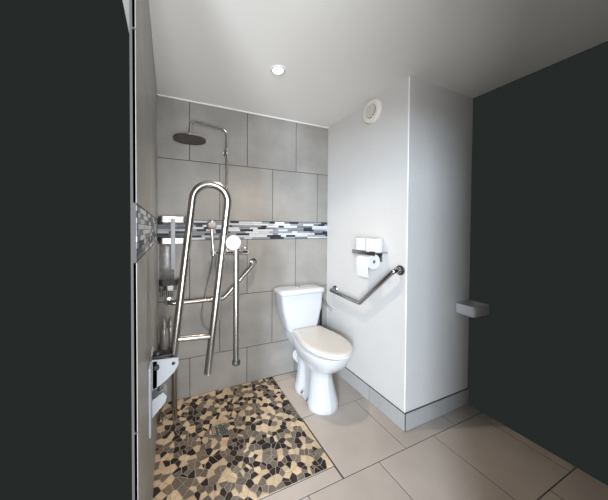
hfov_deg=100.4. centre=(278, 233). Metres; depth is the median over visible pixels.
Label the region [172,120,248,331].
shower column
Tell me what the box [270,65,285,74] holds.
recessed light
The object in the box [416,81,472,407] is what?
wall
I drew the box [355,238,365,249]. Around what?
toilet roll
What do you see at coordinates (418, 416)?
baseboard
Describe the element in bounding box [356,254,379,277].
toilet roll
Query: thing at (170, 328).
shampoo bottle
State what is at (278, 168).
wall
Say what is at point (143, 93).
wall
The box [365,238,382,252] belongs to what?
toilet roll
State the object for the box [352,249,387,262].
toilet roll holder
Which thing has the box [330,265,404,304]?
grab rail
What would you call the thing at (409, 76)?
trim
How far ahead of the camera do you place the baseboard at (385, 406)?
1.83 m
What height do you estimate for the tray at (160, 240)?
0.040 m
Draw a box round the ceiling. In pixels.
[123,0,607,126]
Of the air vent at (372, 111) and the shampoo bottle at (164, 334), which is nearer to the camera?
the shampoo bottle at (164, 334)
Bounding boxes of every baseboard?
[336,367,405,431]
[405,388,468,430]
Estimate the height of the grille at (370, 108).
0.089 m
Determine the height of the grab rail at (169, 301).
0.328 m
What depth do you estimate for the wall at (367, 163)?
1.80 m
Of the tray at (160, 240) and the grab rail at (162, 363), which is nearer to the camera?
the grab rail at (162, 363)
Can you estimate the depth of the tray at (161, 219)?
1.77 m
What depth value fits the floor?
1.44 m
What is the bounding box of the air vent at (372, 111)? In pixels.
[363,99,381,123]
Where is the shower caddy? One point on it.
(166, 244)
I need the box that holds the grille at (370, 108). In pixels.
[365,103,374,118]
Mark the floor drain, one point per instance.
(220, 429)
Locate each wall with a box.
[129,0,157,499]
[157,96,327,402]
[326,77,420,412]
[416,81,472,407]
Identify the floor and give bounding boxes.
[152,371,607,499]
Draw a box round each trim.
[148,0,157,94]
[157,94,328,128]
[404,76,409,412]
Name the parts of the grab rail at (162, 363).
wall plate, locking knob, hanging leg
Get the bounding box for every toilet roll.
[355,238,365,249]
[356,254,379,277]
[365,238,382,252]
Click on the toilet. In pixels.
(320, 352)
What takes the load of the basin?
attached to the wall at (446, 116)
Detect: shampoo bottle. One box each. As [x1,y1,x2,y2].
[160,319,168,349]
[168,319,172,346]
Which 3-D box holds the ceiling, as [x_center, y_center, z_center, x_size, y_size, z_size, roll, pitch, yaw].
[0.463,-1.030,1.261,2.212,0.100,2.250,0,1,-23]
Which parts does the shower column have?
nozzle plate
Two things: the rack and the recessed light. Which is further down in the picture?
the rack
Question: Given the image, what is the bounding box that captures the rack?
[157,344,176,423]
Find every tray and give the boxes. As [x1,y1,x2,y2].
[158,216,185,222]
[158,238,183,243]
[159,278,178,291]
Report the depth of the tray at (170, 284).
1.79 m
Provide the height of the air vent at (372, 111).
0.168 m
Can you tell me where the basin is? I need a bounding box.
[456,300,489,317]
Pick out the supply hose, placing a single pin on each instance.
(323, 300)
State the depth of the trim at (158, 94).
2.02 m
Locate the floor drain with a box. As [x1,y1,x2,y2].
[211,422,228,438]
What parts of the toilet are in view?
cistern lid, seat, seat lid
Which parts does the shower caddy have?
panel, soap dish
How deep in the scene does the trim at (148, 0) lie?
1.29 m
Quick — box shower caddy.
[158,216,185,296]
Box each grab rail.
[148,180,240,438]
[164,258,256,305]
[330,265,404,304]
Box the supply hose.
[320,297,332,325]
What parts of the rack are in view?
leg, leg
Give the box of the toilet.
[273,284,352,414]

